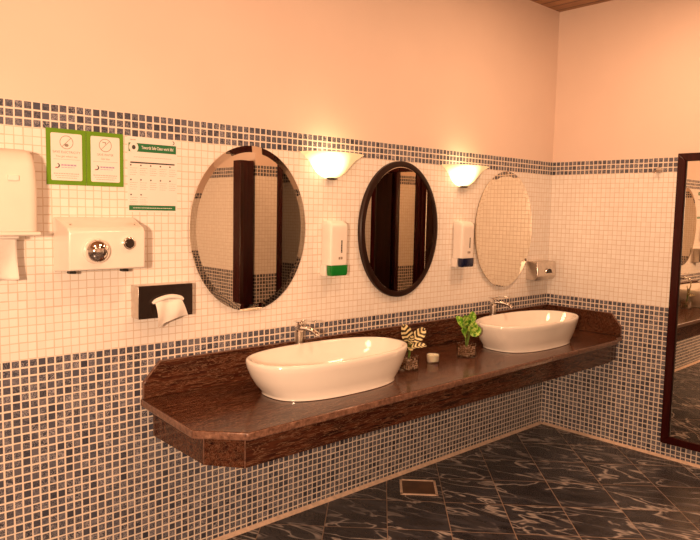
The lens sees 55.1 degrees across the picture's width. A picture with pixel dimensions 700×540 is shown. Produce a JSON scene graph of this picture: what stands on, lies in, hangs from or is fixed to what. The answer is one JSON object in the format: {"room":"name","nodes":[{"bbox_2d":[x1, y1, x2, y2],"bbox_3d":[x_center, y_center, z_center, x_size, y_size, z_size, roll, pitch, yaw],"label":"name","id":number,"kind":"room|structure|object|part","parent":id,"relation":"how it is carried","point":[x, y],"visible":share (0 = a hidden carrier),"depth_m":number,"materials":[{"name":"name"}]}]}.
{"room":"public restroom","nodes":[
{"label":"public restroom","id":0,"kind":"room"},
{"bbox_2d":[0,0,559,539],"bbox_3d":[-0.800,-0.215,2.977,6.320,3.040,0.120,-4,7,-42],"label":"wall","id":1,"kind":"structure","parent":0,"point":[427,85],"depth_m":3.11,"materials":[{"name":"white tile"}]},
{"bbox_2d":[0,148,40,280],"bbox_3d":[-1.272,-0.183,2.333,0.320,0.485,0.194,-4,7,-42],"label":"dispenser","id":2,"kind":"object","parent":1,"relation":"attached to","point":[18,190],"visible":1,"depth_m":2.33,"materials":[{"name":"beige plastic"}]},
{"bbox_2d":[0,239,18,280],"bbox_3d":[-1.247,-0.030,2.368,0.030,0.175,0.144,5,6,37],"label":"paper towel","id":3,"kind":"object","parent":2,"relation":"hanging from","point":[8,247],"depth_m":2.40,"materials":[{"name":"white paper"}]},
{"bbox_2d":[45,127,85,185],"bbox_3d":[-1.097,-0.437,2.595,0.151,0.214,0.005,-4,7,-42],"label":"framed notice","id":4,"kind":"object","parent":1,"relation":"attached to","point":[65,148],"visible":1,"depth_m":2.59,"materials":[{"name":"green"}]},
{"bbox_3d":[-1.096,-0.437,2.594,0.118,0.180,0.001,-4,7,-42],"label":"white panel","id":5,"kind":"part","parent":4,"relation":"part of","materials":[{"name":"white paper"}]},
{"bbox_2d":[54,159,78,178],"bbox_3d":[-1.097,-0.392,2.598,0.100,0.072,0.001,-4,7,-42],"label":"print","id":6,"kind":"object","parent":4,"relation":"attached to","point":[63,168],"depth_m":2.60},
{"bbox_2d":[53,217,144,273],"bbox_3d":[-0.965,-0.097,2.628,0.321,0.217,0.190,-4,7,-42],"label":"dryer","id":7,"kind":"object","parent":1,"relation":"attached to","point":[80,243],"visible":1,"depth_m":2.58,"materials":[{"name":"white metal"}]},
{"bbox_2d":[86,131,123,186],"bbox_3d":[-0.985,-0.444,2.698,0.151,0.214,0.005,-4,7,-42],"label":"framed notice","id":8,"kind":"object","parent":1,"relation":"attached to","point":[104,151],"visible":1,"depth_m":2.69,"materials":[{"name":"green"}]},
{"bbox_3d":[-0.984,-0.444,2.697,0.118,0.180,0.001,-4,7,-42],"label":"white panel","id":9,"kind":"part","parent":8,"relation":"part of","materials":[{"name":"white paper"}]},
{"bbox_2d":[94,161,116,179],"bbox_3d":[-0.984,-0.399,2.700,0.100,0.072,0.001,-4,7,-42],"label":"print","id":10,"kind":"object","parent":8,"relation":"attached to","point":[103,170],"depth_m":2.70},
{"bbox_2d":[127,136,176,212],"bbox_3d":[-0.835,-0.401,2.842,0.224,0.312,0.003,-4,7,-42],"label":"poster","id":11,"kind":"object","parent":1,"relation":"attached to","point":[151,162],"visible":1,"depth_m":2.84,"materials":[{"name":"white paper"}]},
{"bbox_2d":[131,281,191,327],"bbox_3d":[-0.796,0.151,2.870,0.250,0.182,0.102,-4,7,-42],"label":"dispenser","id":12,"kind":"object","parent":1,"relation":"attached to","point":[166,302],"visible":1,"depth_m":2.83,"materials":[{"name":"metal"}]},
{"bbox_3d":[-0.782,0.132,2.854,0.248,0.138,0.003,-4,7,-42],"label":"panel","id":13,"kind":"part","parent":12,"relation":"part of","materials":[{"name":"black plastic"}]},
{"bbox_2d":[189,146,304,310],"bbox_3d":[-0.473,-0.194,3.184,0.650,0.780,0.022,-4,7,-42],"label":"oval mirror","id":14,"kind":"object","parent":1,"relation":"attached to","point":[247,220],"visible":1,"depth_m":3.16,"materials":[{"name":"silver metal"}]},
{"bbox_2d":[300,151,363,179],"bbox_3d":[-0.058,-0.534,3.441,0.396,0.142,0.150,-4,7,-42],"label":"wall lamp","id":15,"kind":"object","parent":1,"relation":"attached to","point":[330,165],"visible":1,"depth_m":3.40,"materials":[{"name":"beige glass"}]},
{"bbox_2d":[320,220,347,275],"bbox_3d":[-0.081,-0.113,3.508,0.127,0.289,0.088,-4,7,-42],"label":"soap dispenser","id":16,"kind":"object","parent":1,"relation":"attached to","point":[334,232],"visible":1,"depth_m":3.47,"materials":[{"name":"white plastic"}]},
{"bbox_3d":[-0.105,0.000,3.527,0.107,0.059,0.045,-4,7,-42],"label":"plate","id":17,"kind":"part","parent":16,"relation":"part of","materials":[{"name":"white plastic"}]},
{"bbox_2d":[211,421,541,539],"bbox_3d":[-0.827,1.300,3.019,6.200,0.014,0.022,-4,7,-42],"label":"trim","id":18,"kind":"structure","parent":1,"relation":"attached to","point":[323,501],"depth_m":3.83,"materials":[{"name":"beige tile"}]},
{"bbox_2d":[141,304,621,468],"bbox_3d":[0.493,0.513,3.710,3.247,0.326,0.661,-4,7,-42],"label":"countertop","id":19,"kind":"structure","parent":1,"relation":"attached to","point":[208,407],"depth_m":3.05,"materials":[{"name":"brown stone"}]},
{"bbox_2d":[293,320,318,343],"bbox_3d":[-0.215,0.385,3.333,0.055,0.284,0.178,-4,7,-42],"label":"tap","id":20,"kind":"object","parent":19,"relation":"on","point":[300,328],"visible":0.66,"depth_m":3.35,"materials":[{"name":"metal"}]},
{"bbox_3d":[-0.221,0.255,3.331,0.040,0.025,0.152,-4,7,-42],"label":"lever","id":21,"kind":"part","parent":20,"relation":"part of","materials":[{"name":"silver metal"}]},
{"bbox_3d":[-0.200,0.301,3.312,0.026,0.041,0.141,-4,7,-42],"label":"spout","id":22,"kind":"part","parent":20,"relation":"part of","materials":[{"name":"silver metal"}]},
{"bbox_2d":[246,337,407,400],"bbox_3d":[-0.088,0.460,3.173,0.894,0.167,0.430,-4,7,-42],"label":"vessel basin","id":23,"kind":"object","parent":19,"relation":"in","point":[331,368],"visible":1,"depth_m":3.05,"materials":[{"name":"white ceramic"}]},
{"bbox_2d":[399,324,426,371],"bbox_3d":[0.325,0.399,3.498,0.165,0.248,0.101,-4,7,-42],"label":"potted plant","id":24,"kind":"object","parent":19,"relation":"on","point":[410,363],"visible":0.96,"depth_m":3.48,"materials":[{"name":"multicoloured plant"}]},
{"bbox_2d":[426,352,439,362],"bbox_3d":[0.457,0.484,3.696,0.076,0.049,0.076,-4,7,-42],"label":"tealight candle","id":25,"kind":"object","parent":19,"relation":"on","point":[431,357],"visible":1,"depth_m":3.67,"materials":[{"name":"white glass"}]},
{"bbox_2d":[456,311,480,358],"bbox_3d":[0.678,0.367,3.843,0.157,0.263,0.112,-1,6,-22],"label":"potted plant","id":26,"kind":"object","parent":19,"relation":"on","point":[466,349],"visible":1,"depth_m":3.83,"materials":[{"name":"green plant"}]},
{"bbox_2d":[488,296,511,314],"bbox_3d":[0.996,0.310,4.437,0.055,0.284,0.178,-4,7,-42],"label":"tap","id":27,"kind":"object","parent":19,"relation":"on","point":[493,301],"visible":0.59,"depth_m":4.45,"materials":[{"name":"metal"}]},
{"bbox_3d":[0.990,0.180,4.435,0.040,0.025,0.152,-4,7,-42],"label":"lever","id":28,"kind":"part","parent":27,"relation":"part of","materials":[{"name":"silver metal"}]},
{"bbox_3d":[1.010,0.226,4.416,0.026,0.041,0.141,-4,7,-42],"label":"spout","id":29,"kind":"part","parent":27,"relation":"part of","materials":[{"name":"silver metal"}]},
{"bbox_2d":[475,310,578,352],"bbox_3d":[1.135,0.386,4.271,0.894,0.167,0.430,-4,7,-42],"label":"vessel basin","id":30,"kind":"object","parent":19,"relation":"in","point":[531,330],"visible":0.99,"depth_m":4.08,"materials":[{"name":"white ceramic"}]},
{"bbox_2d":[358,161,437,296],"bbox_3d":[0.290,-0.234,3.875,0.648,0.782,0.028,-4,7,-42],"label":"oval mirror","id":31,"kind":"object","parent":1,"relation":"attached to","point":[398,223],"visible":1,"depth_m":3.85,"materials":[{"name":"black metal"}]},
{"bbox_2d":[451,221,473,266],"bbox_3d":[0.717,-0.163,4.235,0.127,0.289,0.088,-4,7,-42],"label":"soap dispenser","id":32,"kind":"object","parent":1,"relation":"attached to","point":[463,235],"visible":1,"depth_m":4.20,"materials":[{"name":"white plastic"}]},
{"bbox_3d":[0.693,-0.049,4.254,0.107,0.059,0.045,-4,7,-42],"label":"plate","id":33,"kind":"part","parent":32,"relation":"part of","materials":[{"name":"white plastic"}]},
{"bbox_2d":[442,164,488,187],"bbox_3d":[0.754,-0.584,4.181,0.396,0.142,0.150,-4,7,-42],"label":"wall lamp","id":34,"kind":"object","parent":1,"relation":"attached to","point":[462,175],"visible":1,"depth_m":4.14,"materials":[{"name":"beige glass"}]},
{"bbox_2d":[475,171,531,286],"bbox_3d":[1.055,-0.277,4.572,0.650,0.786,0.030,-4,7,-42],"label":"oval mirror","id":35,"kind":"object","parent":1,"relation":"attached to","point":[503,221],"visible":1,"depth_m":4.55,"materials":[{"name":"silver metal"}]},
{"bbox_2d":[526,260,554,280],"bbox_3d":[1.386,0.002,4.855,0.235,0.135,0.105,-4,7,-42],"label":"dispenser","id":36,"kind":"object","parent":1,"relation":"attached to","point":[539,269],"visible":1,"depth_m":4.80,"materials":[{"name":"silver metal"}]},
{"bbox_2d":[226,424,699,539],"bbox_3d":[0.547,1.518,1.527,6.440,0.100,4.340,-4,7,-42],"label":"floor","id":37,"kind":"structure","parent":0,"point":[539,482],"depth_m":3.71,"materials":[{"name":"stone"}]},
{"bbox_2d":[399,479,437,495],"bbox_3d":[0.394,1.252,3.866,0.212,0.006,0.212,1,5,2],"label":"floor drain","id":38,"kind":"object","parent":37,"relation":"on","point":[407,486],"visible":1,"depth_m":3.86,"materials":[{"name":"brown metal"}]},
{"bbox_3d":[0.394,1.254,3.866,0.186,0.003,0.186,1,5,2],"label":"plate","id":39,"kind":"part","parent":38,"relation":"part of","materials":[{"name":"metal"}]},
{"bbox_2d":[531,0,611,11],"bbox_3d":[0.610,-1.609,1.247,6.440,0.100,4.340,-4,7,-42],"label":"ceiling","id":40,"kind":"structure","parent":0,"point":[558,5],"depth_m":4.64,"materials":[{"name":"brown wood"}]},
{"bbox_2d":[541,0,699,464],"bbox_3d":[2.911,-0.189,3.514,0.120,3.040,4.100,-4,7,-42],"label":"wall","id":41,"kind":"structure","parent":0,"point":[627,104],"depth_m":4.57,"materials":[{"name":"pink paint"}]},
{"bbox_2d":[542,422,699,467],"bbox_3d":[2.836,1.322,3.593,0.022,0.014,4.078,-4,7,-42],"label":"trim","id":42,"kind":"structure","parent":41,"relation":"attached to","point":[543,423],"depth_m":4.62,"materials":[{"name":"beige tile"}]},
{"bbox_2d":[652,167,662,172],"bbox_3d":[2.001,-0.649,4.360,0.044,0.042,0.063,-4,7,-42],"label":"robe hook","id":43,"kind":"object","parent":41,"relation":"attached to","point":[659,169],"visible":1,"depth_m":4.36,"materials":[{"name":"metal"}]},
{"bbox_2d":[660,152,699,451],"bbox_3d":[2.415,0.237,3.969,0.028,1.880,1.016,-4,7,-43],"label":"mirror","id":44,"kind":"object","parent":41,"relation":"attached to","point":[680,421],"visible":1,"depth_m":4.27,"materials":[{"name":"clear mirror"}]}
]}

